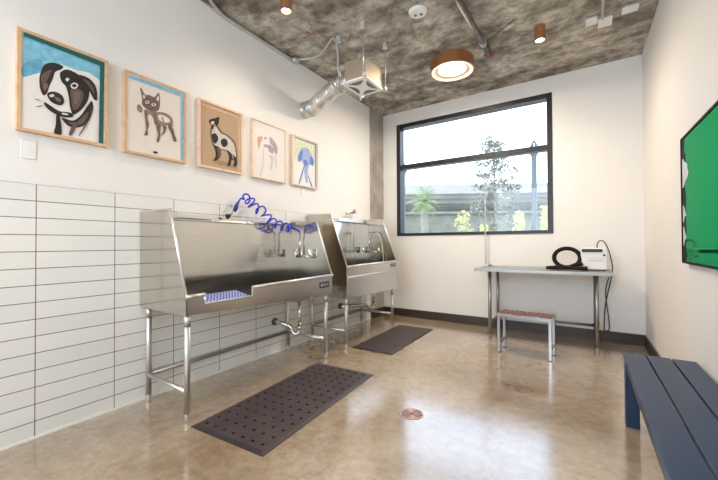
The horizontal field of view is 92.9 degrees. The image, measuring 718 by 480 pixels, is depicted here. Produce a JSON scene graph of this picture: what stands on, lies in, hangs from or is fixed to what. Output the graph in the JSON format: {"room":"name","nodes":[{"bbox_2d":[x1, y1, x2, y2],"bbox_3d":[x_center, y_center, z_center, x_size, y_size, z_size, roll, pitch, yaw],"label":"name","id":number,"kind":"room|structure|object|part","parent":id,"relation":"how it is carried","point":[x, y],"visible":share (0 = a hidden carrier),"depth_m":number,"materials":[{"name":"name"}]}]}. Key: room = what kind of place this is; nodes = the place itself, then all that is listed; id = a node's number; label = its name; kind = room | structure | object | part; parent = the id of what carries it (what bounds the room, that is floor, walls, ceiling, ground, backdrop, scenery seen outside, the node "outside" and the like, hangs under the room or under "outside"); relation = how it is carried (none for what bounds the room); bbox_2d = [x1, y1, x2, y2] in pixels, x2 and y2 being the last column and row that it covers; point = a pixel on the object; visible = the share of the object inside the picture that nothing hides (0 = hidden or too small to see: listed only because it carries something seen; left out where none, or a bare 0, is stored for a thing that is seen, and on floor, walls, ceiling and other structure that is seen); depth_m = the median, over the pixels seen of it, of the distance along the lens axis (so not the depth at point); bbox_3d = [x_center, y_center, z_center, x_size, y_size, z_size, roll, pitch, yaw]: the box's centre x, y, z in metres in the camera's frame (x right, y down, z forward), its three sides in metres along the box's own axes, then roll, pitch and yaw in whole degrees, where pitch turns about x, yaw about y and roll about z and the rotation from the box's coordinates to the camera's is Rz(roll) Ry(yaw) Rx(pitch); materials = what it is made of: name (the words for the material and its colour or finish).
{"room":"dog washing room","nodes":[
{"label":"dog washing room","id":0,"kind":"room"},
{"bbox_2d":[0,0,369,219],"bbox_3d":[-1.947,-0.478,2.502,0.150,3.470,7.550,-1,-1,33],"label":"wall","id":1,"kind":"structure","parent":0,"point":[187,46],"depth_m":3.01,"materials":[{"name":"paint"}]},
{"bbox_2d":[20,139,35,159],"bbox_3d":[-2.084,-0.571,2.150,0.008,0.116,0.072,-1,-1,33],"label":"wall plate","id":2,"kind":"object","parent":1,"relation":"attached to","point":[27,148],"visible":1,"depth_m":2.15,"materials":[{"name":"white plastic"}]},
{"bbox_2d":[15,26,107,147],"bbox_3d":[-1.976,-0.993,2.295,0.036,0.635,0.479,-1,-1,33],"label":"framed picture","id":3,"kind":"object","parent":1,"relation":"attached to","point":[61,90],"visible":1,"depth_m":2.26,"materials":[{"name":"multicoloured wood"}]},
{"bbox_2d":[122,69,186,163],"bbox_3d":[-1.655,-0.980,2.787,0.036,0.628,0.488,-1,-1,33],"label":"framed picture","id":4,"kind":"object","parent":1,"relation":"attached to","point":[154,113],"visible":1,"depth_m":2.75,"materials":[{"name":"beige paper"}]},
{"bbox_2d":[0,181,369,447],"bbox_3d":[-1.842,0.447,2.499,0.012,1.596,7.375,-1,-1,33],"label":"tiles","id":5,"kind":"structure","parent":1,"relation":"attached to","point":[73,320],"depth_m":2.40,"materials":[{"name":"white tile"}]},
{"bbox_2d":[0,318,370,450],"bbox_3d":[-1.835,1.250,2.488,0.020,0.014,7.375,-1,-1,33],"label":"trim","id":6,"kind":"structure","parent":1,"relation":"attached to","point":[161,392],"depth_m":2.59,"materials":[{"name":"white tile"}]},
{"bbox_2d":[196,97,242,174],"bbox_3d":[-1.329,-0.977,3.285,0.036,0.628,0.480,-1,-1,33],"label":"framed picture","id":7,"kind":"object","parent":1,"relation":"attached to","point":[219,129],"visible":1,"depth_m":3.25,"materials":[{"name":"beige paper"}]},
{"bbox_2d":[172,214,288,294],"bbox_3d":[-1.267,0.163,3.354,0.012,0.750,1.602,-1,-1,33],"label":"backsplash","id":8,"kind":"structure","parent":1,"relation":"attached to","point":[215,257],"depth_m":3.35,"materials":[{"name":"metal"}]},
{"bbox_2d":[250,118,285,183],"bbox_3d":[-1.001,-0.972,3.787,0.036,0.621,0.484,-1,-1,33],"label":"framed picture","id":9,"kind":"object","parent":1,"relation":"attached to","point":[267,141],"visible":1,"depth_m":3.76,"materials":[{"name":"white paper"}]},
{"bbox_2d":[301,188,304,197],"bbox_3d":[-0.697,-0.593,4.272,0.008,0.116,0.070,-1,-1,33],"label":"wall plate","id":10,"kind":"object","parent":1,"relation":"attached to","point":[302,189],"visible":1,"depth_m":4.27,"materials":[{"name":"white plastic"}]},
{"bbox_2d":[290,134,317,189],"bbox_3d":[-0.680,-0.965,4.278,0.036,0.603,0.468,-1,-1,33],"label":"framed picture","id":11,"kind":"object","parent":1,"relation":"attached to","point":[303,152],"visible":1,"depth_m":4.25,"materials":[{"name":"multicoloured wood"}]},
{"bbox_2d":[333,218,360,265],"bbox_3d":[-0.310,0.188,4.818,0.012,0.988,1.242,-1,-1,33],"label":"backsplash","id":12,"kind":"structure","parent":1,"relation":"attached to","point":[344,230],"depth_m":5.09,"materials":[{"name":"metal"}]},
{"bbox_2d":[0,314,714,479],"bbox_3d":[-0.219,1.316,1.741,3.841,0.150,8.194,-1,-1,33],"label":"floor","id":13,"kind":"structure","parent":0,"point":[512,413],"depth_m":2.26,"materials":[{"name":"concrete"}]},
{"bbox_2d":[140,208,332,422],"bbox_3d":[-0.995,0.515,3.173,0.658,1.492,1.633,-1,-1,33],"label":"tub","id":14,"kind":"object","parent":13,"relation":"on","point":[191,263],"visible":1,"depth_m":3.09,"materials":[{"name":"metal"}]},
{"bbox_3d":[-1.644,0.856,2.668,0.040,0.703,0.041,-1,-1,33],"label":"leg","id":15,"kind":"part","parent":14,"relation":"part of","materials":[{"name":"silver metal"}]},
{"bbox_3d":[-1.446,0.149,2.505,0.641,0.745,0.014,-1,-1,33],"label":"panel","id":16,"kind":"part","parent":14,"relation":"part of","materials":[{"name":"metal"}]},
{"bbox_3d":[-1.187,0.851,2.358,0.040,0.703,0.041,-1,-1,33],"label":"leg","id":17,"kind":"part","parent":14,"relation":"part of","materials":[{"name":"silver metal"}]},
{"bbox_2d":[173,212,211,219],"bbox_3d":[-1.454,-0.208,2.995,0.070,0.047,0.320,-1,-1,33],"label":"ledge shelf","id":18,"kind":"object","parent":14,"relation":"attached to","point":[176,215],"depth_m":2.94,"materials":[{"name":"silver metal"}]},
{"bbox_3d":[-1.231,1.054,3.310,0.033,0.033,1.530,-1,-1,33],"label":"rail","id":19,"kind":"part","parent":14,"relation":"part of","materials":[{"name":"silver metal"}]},
{"bbox_2d":[225,193,300,232],"bbox_3d":[-0.989,-0.274,3.591,0.122,0.391,0.873,-1,-1,43],"label":"hose","id":20,"kind":"object","parent":14,"relation":"attached to","point":[236,205],"visible":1,"depth_m":3.52,"materials":[{"name":"blue"}]},
{"bbox_3d":[-1.204,-0.333,3.345,0.038,0.098,0.072,-1,-1,33],"label":"gun handle","id":21,"kind":"part","parent":20,"relation":"part of","materials":[{"name":"blue plastic"}]},
{"bbox_2d":[251,218,290,224],"bbox_3d":[-0.956,-0.201,3.757,0.070,0.047,0.520,-1,-1,33],"label":"ledge shelf","id":22,"kind":"object","parent":14,"relation":"attached to","point":[256,221],"depth_m":3.63,"materials":[{"name":"silver metal"}]},
{"bbox_2d":[272,301,301,335],"bbox_3d":[-0.797,0.863,3.807,0.350,0.392,0.084,0,-1,11],"label":"pipe","id":23,"kind":"object","parent":14,"relation":"attached to","point":[275,321],"visible":1,"depth_m":3.75,"materials":[{"name":"silver metal"}]},
{"bbox_3d":[-0.819,0.894,3.957,0.040,0.650,0.041,-1,-1,33],"label":"leg","id":24,"kind":"part","parent":14,"relation":"part of","materials":[{"name":"silver metal"}]},
{"bbox_3d":[-0.562,0.188,3.858,0.641,0.798,0.014,-1,-1,33],"label":"panel","id":25,"kind":"part","parent":14,"relation":"part of","materials":[{"name":"metal"}]},
{"bbox_3d":[-0.361,0.468,3.571,0.004,0.060,0.150,-1,-1,33],"label":"maker plate","id":26,"kind":"part","parent":14,"relation":"part of","materials":[{"name":"black plastic"}]},
{"bbox_3d":[-0.357,0.889,3.655,0.040,0.650,0.041,-1,-1,33],"label":"leg","id":27,"kind":"part","parent":14,"relation":"part of","materials":[{"name":"silver metal"}]},
{"bbox_2d":[191,363,372,456],"bbox_3d":[-0.492,1.246,2.727,0.655,0.012,1.400,-1,-1,30],"label":"rubber mat","id":28,"kind":"object","parent":13,"relation":"on","point":[260,422],"visible":1,"depth_m":2.49,"materials":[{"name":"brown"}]},
{"bbox_2d":[306,213,396,348],"bbox_3d":[-0.047,0.477,4.644,0.636,1.594,1.273,-1,-1,33],"label":"tub","id":29,"kind":"object","parent":13,"relation":"on","point":[370,274],"visible":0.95,"depth_m":4.60,"materials":[{"name":"metal"}]},
{"bbox_3d":[-0.588,0.945,4.282,0.040,0.555,0.041,-1,-1,33],"label":"leg","id":30,"kind":"part","parent":29,"relation":"part of","materials":[{"name":"silver metal"}]},
{"bbox_3d":[-0.399,0.184,4.127,0.619,1.000,0.014,-1,-1,33],"label":"panel","id":31,"kind":"part","parent":29,"relation":"part of","materials":[{"name":"metal"}]},
{"bbox_3d":[-0.273,1.067,4.775,0.033,0.033,1.170,-1,-1,32],"label":"rail","id":32,"kind":"part","parent":29,"relation":"part of","materials":[{"name":"silver metal"}]},
{"bbox_3d":[-0.150,0.939,3.984,0.040,0.555,0.041,-1,-1,33],"label":"leg","id":33,"kind":"part","parent":29,"relation":"part of","materials":[{"name":"silver metal"}]},
{"bbox_2d":[335,218,362,223],"bbox_3d":[-0.136,-0.279,5.014,0.070,0.045,0.640,-1,-1,33],"label":"ledge shelf","id":34,"kind":"object","parent":29,"relation":"attached to","point":[339,220],"depth_m":4.95,"materials":[{"name":"silver metal"}]},
{"bbox_2d":[345,209,355,264],"bbox_3d":[-0.112,0.100,5.045,0.249,1.122,0.112,0,-1,-32],"label":"hose","id":35,"kind":"object","parent":29,"relation":"in","point":[353,210],"visible":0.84,"depth_m":5.03,"materials":[{"name":"silver metal"}]},
{"bbox_2d":[338,293,375,309],"bbox_3d":[-0.017,0.868,4.969,0.606,0.341,0.108,0,-1,-26],"label":"pipe","id":36,"kind":"object","parent":29,"relation":"attached to","point":[340,306],"visible":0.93,"depth_m":4.97,"materials":[{"name":"silver metal"}]},
{"bbox_3d":[0.040,0.964,5.270,0.040,0.535,0.041,-1,-1,33],"label":"leg","id":37,"kind":"part","parent":29,"relation":"part of","materials":[{"name":"silver metal"}]},
{"bbox_3d":[0.211,0.568,4.475,0.014,0.277,1.270,-1,-1,33],"label":"panel","id":38,"kind":"part","parent":29,"relation":"part of","materials":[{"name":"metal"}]},
{"bbox_2d":[369,231,383,260],"bbox_3d":[0.257,0.261,5.128,0.263,0.795,0.038,-1,-1,35],"label":"hose","id":39,"kind":"object","parent":29,"relation":"hanging from","point":[371,231],"visible":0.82,"depth_m":5.08,"materials":[{"name":"beige"}]},
{"bbox_3d":[0.288,0.204,5.178,0.619,1.020,0.014,-1,-1,33],"label":"panel","id":40,"kind":"part","parent":29,"relation":"part of","materials":[{"name":"metal"}]},
{"bbox_3d":[0.484,0.958,4.980,0.040,0.535,0.041,-1,-1,33],"label":"leg","id":41,"kind":"part","parent":29,"relation":"part of","materials":[{"name":"silver metal"}]},
{"bbox_2d":[351,325,432,354],"bbox_3d":[0.483,1.262,4.428,0.530,0.012,1.310,-1,-1,32],"label":"rubber mat","id":42,"kind":"object","parent":13,"relation":"on","point":[389,342],"visible":1,"depth_m":4.30,"materials":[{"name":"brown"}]},
{"bbox_2d":[401,408,422,419],"bbox_3d":[0.379,1.245,2.444,0.162,0.003,0.162,0,-1,2],"label":"floor drain","id":43,"kind":"object","parent":13,"relation":"on","point":[409,413],"visible":1,"depth_m":2.44,"materials":[{"name":"brown"}]},
{"bbox_2d":[497,309,555,361],"bbox_3d":[1.848,1.034,3.776,0.544,0.444,0.270,-1,-1,37],"label":"step stool","id":44,"kind":"object","parent":13,"relation":"on","point":[542,317],"visible":1,"depth_m":3.71,"materials":[{"name":"metal"}]},
{"bbox_3d":[1.575,1.041,3.837,0.032,0.422,0.032,-1,-1,37],"label":"leg","id":45,"kind":"part","parent":44,"relation":"part of","materials":[{"name":"metal"}]},
{"bbox_3d":[1.717,1.043,4.023,0.032,0.422,0.032,-1,-1,37],"label":"leg","id":46,"kind":"part","parent":44,"relation":"part of","materials":[{"name":"metal"}]},
{"bbox_3d":[1.980,1.036,3.530,0.032,0.422,0.032,-1,-1,37],"label":"leg","id":47,"kind":"part","parent":44,"relation":"part of","materials":[{"name":"metal"}]},
{"bbox_3d":[2.121,1.038,3.716,0.032,0.422,0.032,-1,-1,37],"label":"leg","id":48,"kind":"part","parent":44,"relation":"part of","materials":[{"name":"metal"}]},
{"bbox_2d":[474,265,613,352],"bbox_3d":[2.295,0.811,4.318,1.470,0.900,0.648,-1,-1,33],"label":"steel table","id":49,"kind":"object","parent":13,"relation":"on","point":[517,269],"visible":0.87,"depth_m":4.20,"materials":[{"name":"silver metal"}]},
{"bbox_3d":[1.690,0.801,4.407,0.040,0.826,0.041,-1,-1,33],"label":"leg","id":50,"kind":"part","parent":49,"relation":"part of","materials":[{"name":"metal"}]},
{"bbox_3d":[1.964,0.805,4.826,0.040,0.826,0.041,-1,-1,33],"label":"leg","id":51,"kind":"part","parent":49,"relation":"part of","materials":[{"name":"metal"}]},
{"bbox_2d":[484,177,512,265],"bbox_3d":[1.961,-0.250,4.815,0.382,1.238,0.097,-1,-1,33],"label":"grooming arm","id":52,"kind":"object","parent":49,"relation":"on","point":[485,264],"visible":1,"depth_m":4.92},
{"bbox_2d":[546,246,587,270],"bbox_3d":[2.480,0.217,4.082,0.424,0.281,0.193,-1,-1,33],"label":"hose","id":53,"kind":"object","parent":49,"relation":"on","point":[578,265],"visible":1,"depth_m":4.07,"materials":[{"name":"rubber"}]},
{"bbox_2d":[581,248,606,270],"bbox_3d":[2.788,0.225,4.059,0.250,0.262,0.290,-1,-1,33],"label":"dryer","id":54,"kind":"object","parent":49,"relation":"on","point":[593,258],"visible":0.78,"depth_m":3.94,"materials":[{"name":"white plastic"}]},
{"bbox_3d":[2.699,0.122,3.952,0.200,0.035,0.010,-1,-1,33],"label":"handle","id":55,"kind":"part","parent":54,"relation":"part of","materials":[{"name":"black plastic"}]},
{"bbox_2d":[596,240,612,331],"bbox_3d":[3.010,0.567,4.189,0.218,1.134,0.086,0,-1,-22],"label":"power cord","id":56,"kind":"object","parent":54,"relation":"attached to","point":[599,240],"visible":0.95,"depth_m":4.21,"materials":[{"name":"black plastic"}]},
{"bbox_3d":[2.914,0.794,4.205,0.040,0.826,0.041,-1,-1,33],"label":"leg","id":57,"kind":"part","parent":49,"relation":"part of","materials":[{"name":"metal"}]},
{"bbox_3d":[2.640,0.790,3.787,0.040,0.826,0.041,-1,-1,33],"label":"leg","id":58,"kind":"part","parent":49,"relation":"part of","materials":[{"name":"metal"}]},
{"bbox_2d":[623,352,717,479],"bbox_3d":[1.567,1.002,1.619,0.374,0.460,1.560,-1,-1,33],"label":"bench","id":59,"kind":"object","parent":13,"relation":"on","point":[693,393],"visible":1,"depth_m":1.58,"materials":[{"name":"paint"}]},
{"bbox_3d":[1.822,1.020,2.277,0.073,0.438,0.080,-1,-1,33],"label":"leg","id":60,"kind":"part","parent":59,"relation":"part of","materials":[{"name":"paint"}]},
{"bbox_2d":[370,108,383,317],"bbox_3d":[0.245,-0.448,5.844,0.162,3.470,0.444,-1,-1,33],"label":"column","id":61,"kind":"structure","parent":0,"point":[376,119],"depth_m":5.79,"materials":[{"name":"concrete"}]},
{"bbox_2d":[371,307,384,317],"bbox_3d":[0.322,1.222,5.768,0.018,0.128,0.426,-1,-1,33],"label":"baseboard","id":62,"kind":"structure","parent":61,"relation":"attached to","point":[373,314],"depth_m":5.75,"materials":[{"name":"brown"}]},
{"bbox_2d":[201,0,658,115],"bbox_3d":[-0.234,-2.329,1.783,3.841,0.200,8.194,-1,-1,33],"label":"ceiling","id":63,"kind":"structure","parent":0,"point":[568,45],"depth_m":3.71,"materials":[{"name":"concrete"}]},
{"bbox_2d":[209,0,341,76],"bbox_3d":[-0.944,-1.975,3.569,1.367,0.450,0.745,0,-1,-36],"label":"conduit","id":64,"kind":"object","parent":63,"relation":"attached to","point":[295,59],"visible":1,"depth_m":3.66,"materials":[{"name":"grey metal"}]},
{"bbox_2d":[280,0,291,14],"bbox_3d":[-0.658,-2.137,3.078,0.100,0.150,0.100,-1,-1,33],"label":"recessed light","id":65,"kind":"object","parent":63,"relation":"in","point":[285,5],"visible":1,"depth_m":3.06,"materials":[{"name":"brown metal"}]},
{"bbox_2d":[336,21,387,100],"bbox_3d":[0.033,-1.931,3.744,0.413,0.552,0.505,-1,-1,33],"label":"ventilation unit","id":66,"kind":"object","parent":63,"relation":"hanging from","point":[362,76],"visible":0.99,"depth_m":3.64,"materials":[{"name":"silver metal"}]},
{"bbox_2d":[299,72,350,118],"bbox_3d":[-0.391,-1.711,4.061,0.823,0.343,0.215,-1,-1,40],"label":"air duct","id":67,"kind":"object","parent":66,"relation":"attached to","point":[330,91],"visible":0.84,"depth_m":4.02,"materials":[{"name":"metal"}]},
{"bbox_2d":[341,75,383,96],"bbox_3d":[0.043,-1.677,3.732,0.310,0.020,0.380,-1,-1,33],"label":"grille","id":68,"kind":"object","parent":66,"relation":"attached to","point":[361,86],"depth_m":3.69,"materials":[{"name":"grey metal"}]},
{"bbox_3d":[0.044,-1.945,3.459,0.010,0.530,0.010,0,-1,-34],"label":"hanger rod","id":69,"kind":"part","parent":66,"relation":"part of","materials":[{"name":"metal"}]},
{"bbox_3d":[0.294,-1.942,3.810,0.010,0.530,0.010,0,-1,11],"label":"hanger rod","id":70,"kind":"part","parent":66,"relation":"part of","materials":[{"name":"metal"}]},
{"bbox_2d":[408,5,426,18],"bbox_3d":[0.569,-2.196,3.303,0.180,0.036,0.180,-1,-1,33],"label":"smoke detector","id":71,"kind":"object","parent":63,"relation":"attached to","point":[417,11],"visible":1,"depth_m":3.27,"materials":[{"name":"white plastic"}]},
{"bbox_2d":[430,49,474,81],"bbox_3d":[1.147,-2.139,4.204,0.524,0.135,0.524,-1,-1,33],"label":"ceiling light","id":72,"kind":"object","parent":63,"relation":"attached to","point":[455,64],"visible":1,"depth_m":4.11,"materials":[{"name":"brown metal"}]},
{"bbox_2d":[438,63,465,76],"bbox_3d":[1.147,-2.096,4.203,0.330,0.006,0.330,-1,-1,33],"label":"diffuser","id":73,"kind":"object","parent":72,"relation":"attached to","point":[449,69],"depth_m":4.21,"materials":[{"name":"beige plastic"}]},
{"bbox_2d":[454,0,514,57],"bbox_3d":[0.832,-1.959,2.686,0.430,0.576,3.243,-1,-1,33],"label":"pipe","id":74,"kind":"object","parent":63,"relation":"hanging from","point":[461,5],"visible":1,"depth_m":3.34,"materials":[{"name":"metal"}]},
{"bbox_2d":[534,23,544,42],"bbox_3d":[1.875,-2.142,3.536,0.100,0.150,0.100,-1,-1,33],"label":"ceiling spotlight","id":75,"kind":"object","parent":63,"relation":"in","point":[539,29],"visible":1,"depth_m":3.50,"materials":[{"name":"brown metal"}]},
{"bbox_2d":[585,15,597,26],"bbox_3d":[2.341,-2.206,3.436,0.098,0.028,0.128,-1,-1,33],"label":"ceiling box","id":76,"kind":"object","parent":63,"relation":"attached to","point":[592,20],"visible":1,"depth_m":3.42,"materials":[{"name":"grey metal"}]},
{"bbox_2d":[600,0,604,19],"bbox_3d":[1.690,-2.213,2.285,0.042,0.030,2.640,-1,-1,33],"label":"conduit","id":77,"kind":"object","parent":63,"relation":"attached to","point":[602,1],"visible":1,"depth_m":3.25,"materials":[{"name":"grey metal"}]},
{"bbox_2d":[598,14,612,28],"bbox_3d":[2.481,-2.206,3.440,0.118,0.028,0.168,-1,-1,33],"label":"ceiling box","id":78,"kind":"object","parent":63,"relation":"attached to","point":[607,20],"visible":1,"depth_m":3.42,"materials":[{"name":"grey metal"}]},
{"bbox_2d":[621,2,639,14],"bbox_3d":[2.585,-2.209,3.252,0.128,0.028,0.108,-1,-1,33],"label":"ceiling box","id":79,"kind":"object","parent":63,"relation":"attached to","point":[632,7],"visible":1,"depth_m":3.23,"materials":[{"name":"grey metal"}]},
{"bbox_2d":[383,55,645,334],"bbox_3d":[1.898,-0.463,5.148,3.691,3.470,0.200,-1,-1,33],"label":"wall","id":80,"kind":"structure","parent":0,"point":[598,167],"depth_m":4.48,"materials":[{"name":"paint"}]},
{"bbox_2d":[397,92,552,235],"bbox_3d":[1.663,-1.027,5.271,2.325,1.898,0.160,-1,-1,33],"label":"window","id":81,"kind":"structure","parent":80,"relation":"in","point":[547,97],"depth_m":5.15,"materials":[{"name":"black metal"}]},
{"bbox_2d":[384,306,643,345],"bbox_3d":[1.913,1.206,4.993,3.527,0.128,0.018,-1,-1,33],"label":"baseboard","id":82,"kind":"structure","parent":80,"relation":"attached to","point":[610,336],"depth_m":4.71,"materials":[{"name":"brown"}]},
{"bbox_2d":[642,0,717,383],"bbox_3d":[1.318,-0.512,0.752,0.150,3.470,8.194,-1,-1,33],"label":"wall","id":83,"kind":"structure","parent":0,"point":[680,53],"depth_m":2.71,"materials":[{"name":"paint"}]},
{"bbox_2d":[644,335,660,356],"bbox_3d":[1.236,1.160,0.750,0.018,0.128,7.826,-1,-1,33],"label":"baseboard","id":84,"kind":"structure","parent":83,"relation":"attached to","point":[648,345],"depth_m":3.70,"materials":[{"name":"brown"}]},
{"bbox_2d":[680,100,717,269],"bbox_3d":[1.872,-0.280,1.767,0.033,0.870,1.502,-1,-1,33],"label":"framed picture","id":85,"kind":"object","parent":83,"relation":"attached to","point":[699,145],"visible":1,"depth_m":2.02,"materials":[{"name":"printed paper"},{"name":"black frame"}]},
{"label":"outside","id":86,"kind":"structure","parent":0,"visible":0},
{"bbox_3d":[15.305,1.853,47.000,100.000,0.100,84.546,-1,-1,33],"label":"ground","id":87,"kind":"structure","parent":86,"visible":0},
{"bbox_2d":[404,163,406,232],"bbox_3d":[1.725,-0.798,13.217,0.361,4.528,0.340,-1,-1,33],"label":"lamp post","id":88,"kind":"object","parent":87,"relation":"on","point":[404,163],"visible":0.18,"depth_m":13.16,"materials":[{"name":"metal"}]},
{"bbox_3d":[1.726,-0.544,13.214,0.234,4.020,0.240,-1,-1,33],"label":"post","id":89,"kind":"part","parent":88,"relation":"part of","materials":[{"name":"white metal"}]},
{"bbox_2d":[407,184,441,232],"bbox_3d":[2.923,-0.503,15.268,1.645,3.977,1.673,-1,-1,33],"label":"palm tree","id":90,"kind":"object","parent":87,"relation":"on","point":[425,207],"visible":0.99,"depth_m":15.16,"materials":[{"name":"green plant"}]},
{"bbox_2d":[454,210,473,231],"bbox_3d":[3.337,0.258,10.925,0.884,2.481,0.894,0,-1,12],"label":"shrub","id":91,"kind":"object","parent":87,"relation":"on","point":[463,212],"visible":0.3,"depth_m":10.85,"materials":[{"name":"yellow plant"}]},
{"bbox_2d":[405,183,547,211],"bbox_3d":[10.393,-1.292,30.635,70.001,5.850,9.500,0,-1,4],"label":"overpass","id":92,"kind":"object","parent":87,"relation":"on","point":[455,197],"visible":0.03,"depth_m":26.65,"materials":[{"name":"concrete"}]},
{"bbox_2d":[405,210,547,232],"bbox_3d":[8.027,-0.847,42.370,90.000,5.250,7.000,0,-1,4],"label":"wall","id":93,"kind":"structure","parent":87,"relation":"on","point":[442,221],"depth_m":39.09,"materials":[{"name":"concrete"}]},
{"bbox_2d":[479,224,489,231],"bbox_3d":[3.708,0.486,9.822,0.646,1.938,0.749,-1,-1,33],"label":"shrub","id":94,"kind":"object","parent":87,"relation":"on","point":[481,226],"visible":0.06,"depth_m":9.93,"materials":[{"name":"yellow plant"}]},
{"bbox_2d":[463,135,527,231],"bbox_3d":[4.469,-1.030,11.214,1.911,4.926,1.913,0,-1,0],"label":"tree","id":95,"kind":"object","parent":87,"relation":"on","point":[491,144],"visible":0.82,"depth_m":11.19,"materials":[{"name":"green plant"}]},
{"bbox_2d":[512,211,529,230],"bbox_3d":[4.618,0.283,9.659,0.680,2.263,0.698,-1,-1,33],"label":"shrub","id":96,"kind":"object","parent":87,"relation":"on","point":[520,218],"visible":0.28,"depth_m":9.62,"materials":[{"name":"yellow plant"}]},
{"bbox_2d":[530,140,537,229],"bbox_3d":[5.525,-0.872,10.733,0.361,4.588,0.340,-1,-1,33],"label":"lamp post","id":97,"kind":"object","parent":87,"relation":"on","point":[533,156],"visible":0.49,"depth_m":10.68,"materials":[{"name":"grey metal"}]},
{"bbox_3d":[5.517,-2.678,10.754,0.340,0.280,0.340,-1,-1,33],"label":"lamp shade","id":98,"kind":"part","parent":97,"relation":"part of","materials":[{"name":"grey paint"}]},
{"bbox_3d":[5.526,-0.618,10.730,0.234,4.080,0.240,-1,-1,33],"label":"post","id":99,"kind":"part","parent":97,"relation":"part of","materials":[{"name":"grey metal"}]},
{"bbox_2d":[539,205,547,229],"bbox_3d":[5.304,0.194,9.557,0.604,2.432,0.717,-1,-1,33],"label":"shrub","id":100,"kind":"object","parent":87,"relation":"on","point":[545,209],"visible":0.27,"depth_m":9.57,"materials":[{"name":"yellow plant"}]}
]}

